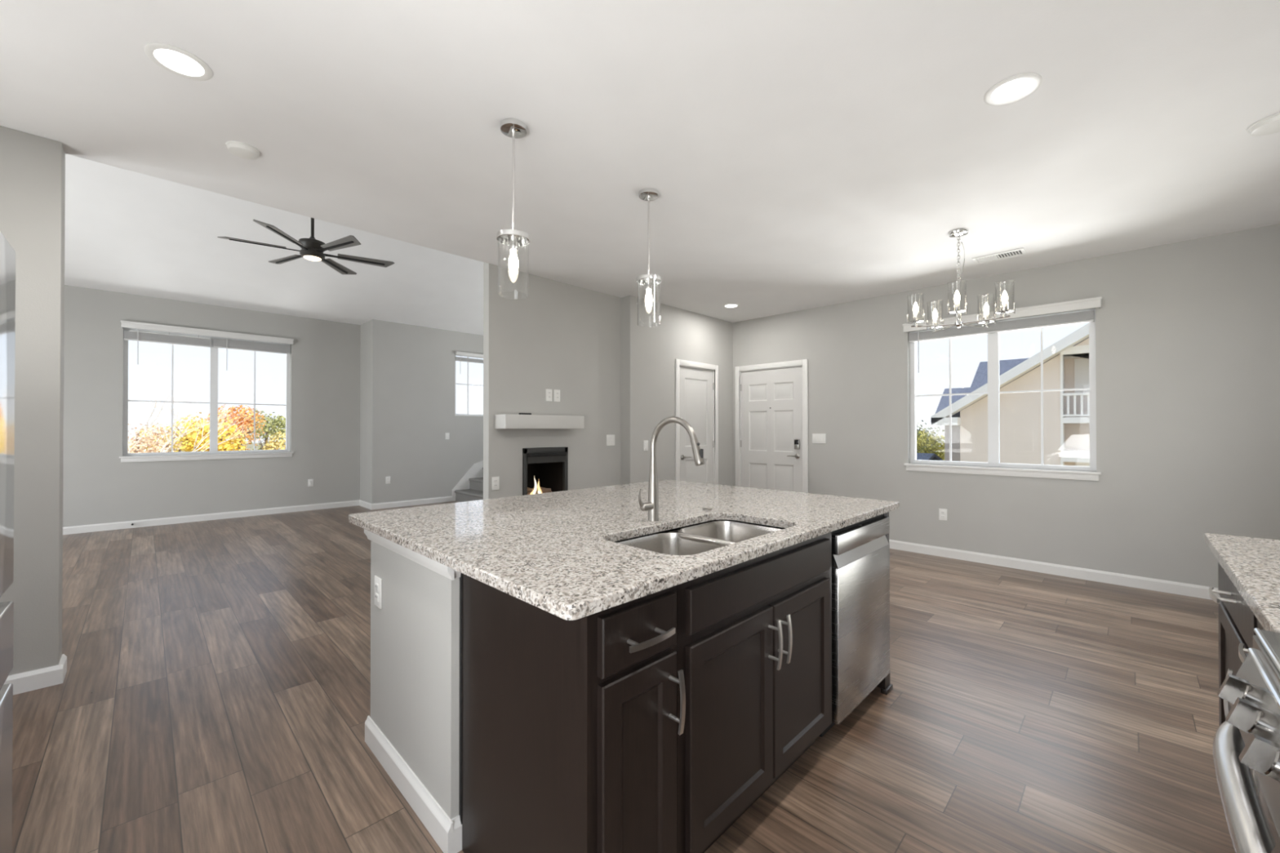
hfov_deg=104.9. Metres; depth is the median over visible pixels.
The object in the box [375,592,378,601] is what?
socket
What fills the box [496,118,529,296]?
pendant light
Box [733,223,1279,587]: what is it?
wall
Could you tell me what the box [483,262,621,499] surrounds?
wall
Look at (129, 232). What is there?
ceiling
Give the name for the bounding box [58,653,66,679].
baseboard
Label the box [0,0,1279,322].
ceiling
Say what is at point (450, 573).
trim
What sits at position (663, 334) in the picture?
wall
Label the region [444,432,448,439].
light switch
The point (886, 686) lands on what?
end panel
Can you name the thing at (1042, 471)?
window
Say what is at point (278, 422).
autumn tree
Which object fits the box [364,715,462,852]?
baseboard
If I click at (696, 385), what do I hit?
door
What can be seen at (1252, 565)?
countertop
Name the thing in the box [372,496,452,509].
baseboard
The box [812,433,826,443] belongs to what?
light switch
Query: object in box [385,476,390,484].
wall outlet
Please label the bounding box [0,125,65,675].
wall column
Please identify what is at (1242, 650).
base cabinet
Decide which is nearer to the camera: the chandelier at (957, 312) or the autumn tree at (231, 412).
the chandelier at (957, 312)
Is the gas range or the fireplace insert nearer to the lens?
the gas range
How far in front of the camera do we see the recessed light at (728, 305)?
5.75 m
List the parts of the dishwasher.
pocket handle, door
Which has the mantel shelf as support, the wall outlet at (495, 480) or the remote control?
the remote control
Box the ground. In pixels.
[129,442,944,460]
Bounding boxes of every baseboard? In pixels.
[3,663,63,694]
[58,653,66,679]
[62,499,359,534]
[359,500,372,510]
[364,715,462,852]
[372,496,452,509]
[888,539,1220,599]
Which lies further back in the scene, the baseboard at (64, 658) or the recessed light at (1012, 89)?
the baseboard at (64, 658)
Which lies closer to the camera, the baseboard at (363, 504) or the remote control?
the remote control
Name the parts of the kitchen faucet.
lever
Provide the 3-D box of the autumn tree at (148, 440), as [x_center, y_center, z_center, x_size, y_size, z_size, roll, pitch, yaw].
[-15.728,2.149,15.366,2.238,4.637,2.029,0,0,45]
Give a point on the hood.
(531, 459)
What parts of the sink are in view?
bowl, bowl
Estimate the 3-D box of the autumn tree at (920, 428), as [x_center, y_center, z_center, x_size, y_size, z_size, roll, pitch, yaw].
[15.100,2.059,27.340,2.831,4.954,3.095,0,0,17]
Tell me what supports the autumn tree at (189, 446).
on the ground
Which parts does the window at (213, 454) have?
sill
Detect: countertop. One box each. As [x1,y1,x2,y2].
[348,480,899,620]
[1204,533,1279,632]
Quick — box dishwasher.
[818,514,889,737]
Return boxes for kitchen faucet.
[638,416,704,520]
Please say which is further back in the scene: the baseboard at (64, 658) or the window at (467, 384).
the window at (467, 384)
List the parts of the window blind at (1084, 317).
rail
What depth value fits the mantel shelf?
4.42 m
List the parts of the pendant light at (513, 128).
bulb, rod, lamp shade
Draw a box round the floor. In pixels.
[11,501,1235,852]
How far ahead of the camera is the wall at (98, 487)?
6.78 m
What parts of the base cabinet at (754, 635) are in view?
door, handle, handle, door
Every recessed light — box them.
[143,42,213,80]
[722,303,739,308]
[983,72,1042,105]
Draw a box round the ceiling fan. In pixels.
[217,217,394,275]
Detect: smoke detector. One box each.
[225,141,260,159]
[1246,112,1279,136]
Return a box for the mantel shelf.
[494,413,584,428]
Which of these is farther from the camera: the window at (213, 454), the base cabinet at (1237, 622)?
the window at (213, 454)
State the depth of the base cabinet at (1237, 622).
1.45 m
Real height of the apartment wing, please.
6.660 m
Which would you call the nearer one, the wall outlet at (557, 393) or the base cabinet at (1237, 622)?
the base cabinet at (1237, 622)
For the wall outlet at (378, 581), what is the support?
attached to the wall at (415, 635)
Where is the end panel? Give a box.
[876,511,893,694]
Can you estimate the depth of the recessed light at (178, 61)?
1.93 m
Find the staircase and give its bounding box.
[452,446,559,502]
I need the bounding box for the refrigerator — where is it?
[0,231,15,852]
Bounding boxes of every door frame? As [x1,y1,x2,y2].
[675,359,718,484]
[735,359,808,493]
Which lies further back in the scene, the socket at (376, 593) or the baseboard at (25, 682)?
the baseboard at (25, 682)
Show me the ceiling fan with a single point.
(312, 249)
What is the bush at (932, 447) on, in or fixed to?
on the ground
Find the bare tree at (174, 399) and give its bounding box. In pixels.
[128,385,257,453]
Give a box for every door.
[680,366,714,484]
[740,366,802,492]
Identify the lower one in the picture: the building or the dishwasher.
the dishwasher
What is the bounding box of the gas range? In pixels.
[1213,627,1279,852]
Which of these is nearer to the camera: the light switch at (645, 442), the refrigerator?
the refrigerator
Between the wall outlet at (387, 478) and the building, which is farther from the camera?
the building
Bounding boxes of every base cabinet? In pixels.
[458,573,685,852]
[614,520,831,852]
[1208,561,1257,773]
[1238,619,1264,795]
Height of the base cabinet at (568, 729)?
0.883 m
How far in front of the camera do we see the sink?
1.87 m
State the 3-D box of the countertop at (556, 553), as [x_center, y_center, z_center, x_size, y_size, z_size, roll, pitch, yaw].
[0.027,0.386,2.254,1.540,0.030,2.029,0,0,45]
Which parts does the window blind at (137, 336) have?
rail, rail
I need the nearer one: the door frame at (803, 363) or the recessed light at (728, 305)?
the recessed light at (728, 305)
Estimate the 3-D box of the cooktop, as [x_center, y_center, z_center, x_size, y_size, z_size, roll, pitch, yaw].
[1.089,0.386,0.400,0.660,0.041,0.758,0,0,45]
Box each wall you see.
[62,284,360,527]
[360,320,369,502]
[368,319,483,503]
[370,540,459,819]
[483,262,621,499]
[621,295,733,485]
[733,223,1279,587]
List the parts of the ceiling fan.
blade, blade arm, blade, blade, blade arm, blade arm, blade arm, blade arm, blade, blade, blade arm, blade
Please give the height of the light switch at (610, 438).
0.116 m
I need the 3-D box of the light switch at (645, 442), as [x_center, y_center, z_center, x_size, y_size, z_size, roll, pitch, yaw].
[0.066,0.213,5.468,0.010,0.116,0.072,0,0,45]
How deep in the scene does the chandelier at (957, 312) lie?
3.60 m
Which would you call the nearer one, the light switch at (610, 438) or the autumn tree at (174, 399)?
the light switch at (610, 438)
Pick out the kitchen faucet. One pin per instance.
(652, 505)
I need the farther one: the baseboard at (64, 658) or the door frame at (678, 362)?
the door frame at (678, 362)
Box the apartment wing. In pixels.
[935,358,1028,461]
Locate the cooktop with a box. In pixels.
[1252,629,1279,696]
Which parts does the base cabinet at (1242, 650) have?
handle, handle, drawer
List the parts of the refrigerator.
drawer, drawer, door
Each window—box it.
[119,327,293,462]
[454,356,483,416]
[904,308,1101,480]
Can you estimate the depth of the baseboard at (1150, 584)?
4.26 m
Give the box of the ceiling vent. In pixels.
[971,248,1026,264]
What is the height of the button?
0.007 m
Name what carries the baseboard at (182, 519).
attached to the wall at (98, 487)
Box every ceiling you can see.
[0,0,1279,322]
[64,154,483,335]
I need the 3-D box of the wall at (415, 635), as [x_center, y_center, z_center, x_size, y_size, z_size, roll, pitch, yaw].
[-0.155,0.845,2.431,0.748,0.883,1.930,0,0,45]
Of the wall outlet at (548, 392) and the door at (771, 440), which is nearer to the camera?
the wall outlet at (548, 392)
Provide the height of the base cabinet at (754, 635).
0.883 m
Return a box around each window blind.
[120,320,293,370]
[455,351,483,364]
[902,296,1102,373]
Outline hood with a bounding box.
[527,455,565,463]
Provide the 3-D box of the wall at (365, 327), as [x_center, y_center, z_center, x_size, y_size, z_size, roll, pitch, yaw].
[-4.518,-0.211,8.173,0.625,3.060,0.140,0,0,45]
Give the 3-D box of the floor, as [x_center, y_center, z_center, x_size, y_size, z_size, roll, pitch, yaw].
[-1.881,1.355,3.992,10.245,0.120,8.510,0,0,45]
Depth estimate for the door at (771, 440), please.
6.28 m
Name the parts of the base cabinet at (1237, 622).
handle, handle, door, drawer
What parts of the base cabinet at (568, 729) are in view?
drawer, door, handle, handle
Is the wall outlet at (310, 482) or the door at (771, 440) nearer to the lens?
the door at (771, 440)
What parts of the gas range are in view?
door handle, knob, control panel, knob, edge trim, oven door, knob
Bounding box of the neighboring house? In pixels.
[930,323,1089,466]
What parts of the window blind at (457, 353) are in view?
rail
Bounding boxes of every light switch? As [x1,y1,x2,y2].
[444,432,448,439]
[606,435,614,445]
[643,440,648,451]
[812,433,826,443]
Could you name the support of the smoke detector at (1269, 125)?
attached to the ceiling at (798, 155)
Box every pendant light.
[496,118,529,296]
[635,187,661,324]
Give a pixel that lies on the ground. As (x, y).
(250, 446)
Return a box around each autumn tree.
[128,421,181,453]
[130,422,209,453]
[166,412,248,452]
[206,404,266,450]
[243,408,285,449]
[262,431,285,449]
[916,420,942,452]
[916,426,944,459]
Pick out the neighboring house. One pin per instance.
(1066, 421)
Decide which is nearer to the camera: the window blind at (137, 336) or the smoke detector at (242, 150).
the smoke detector at (242, 150)
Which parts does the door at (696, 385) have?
lever handle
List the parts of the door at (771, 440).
lever handle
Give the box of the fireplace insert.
[522,446,568,495]
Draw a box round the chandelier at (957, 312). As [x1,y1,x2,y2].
[906,228,1015,333]
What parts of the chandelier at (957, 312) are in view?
lamp shade, bulb, arm, bulb, lamp shade, arm, bulb, arm, stem, chain, arm, bulb, arm, bulb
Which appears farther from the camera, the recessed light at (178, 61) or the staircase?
the staircase
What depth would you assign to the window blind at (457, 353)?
8.94 m
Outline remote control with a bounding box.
[518,413,531,414]
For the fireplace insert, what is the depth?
4.84 m
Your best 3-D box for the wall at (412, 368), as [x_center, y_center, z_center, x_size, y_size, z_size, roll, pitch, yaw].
[-3.162,-0.206,8.997,0.140,3.060,3.220,0,0,45]
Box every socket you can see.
[375,582,378,591]
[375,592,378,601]
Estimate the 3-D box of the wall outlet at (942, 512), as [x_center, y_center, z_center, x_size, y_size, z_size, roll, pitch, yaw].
[3.027,0.880,4.915,0.072,0.116,0.010,0,0,45]
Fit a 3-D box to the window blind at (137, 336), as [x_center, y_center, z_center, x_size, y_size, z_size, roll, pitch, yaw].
[-5.990,-1.073,6.931,0.114,0.545,1.827,0,0,45]
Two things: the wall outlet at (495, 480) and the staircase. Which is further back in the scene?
the staircase
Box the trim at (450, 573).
[364,528,461,580]
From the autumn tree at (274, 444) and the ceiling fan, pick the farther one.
the autumn tree at (274, 444)
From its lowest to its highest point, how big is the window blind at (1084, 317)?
0.515 m
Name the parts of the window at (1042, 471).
sill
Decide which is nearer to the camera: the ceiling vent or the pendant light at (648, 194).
the pendant light at (648, 194)
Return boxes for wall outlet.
[307,479,313,486]
[374,575,382,608]
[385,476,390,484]
[491,476,499,490]
[546,389,551,401]
[554,389,559,401]
[938,508,946,520]
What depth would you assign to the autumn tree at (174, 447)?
25.36 m
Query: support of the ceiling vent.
in the ceiling at (798, 155)
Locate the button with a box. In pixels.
[702,507,711,510]
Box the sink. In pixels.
[615,520,782,555]

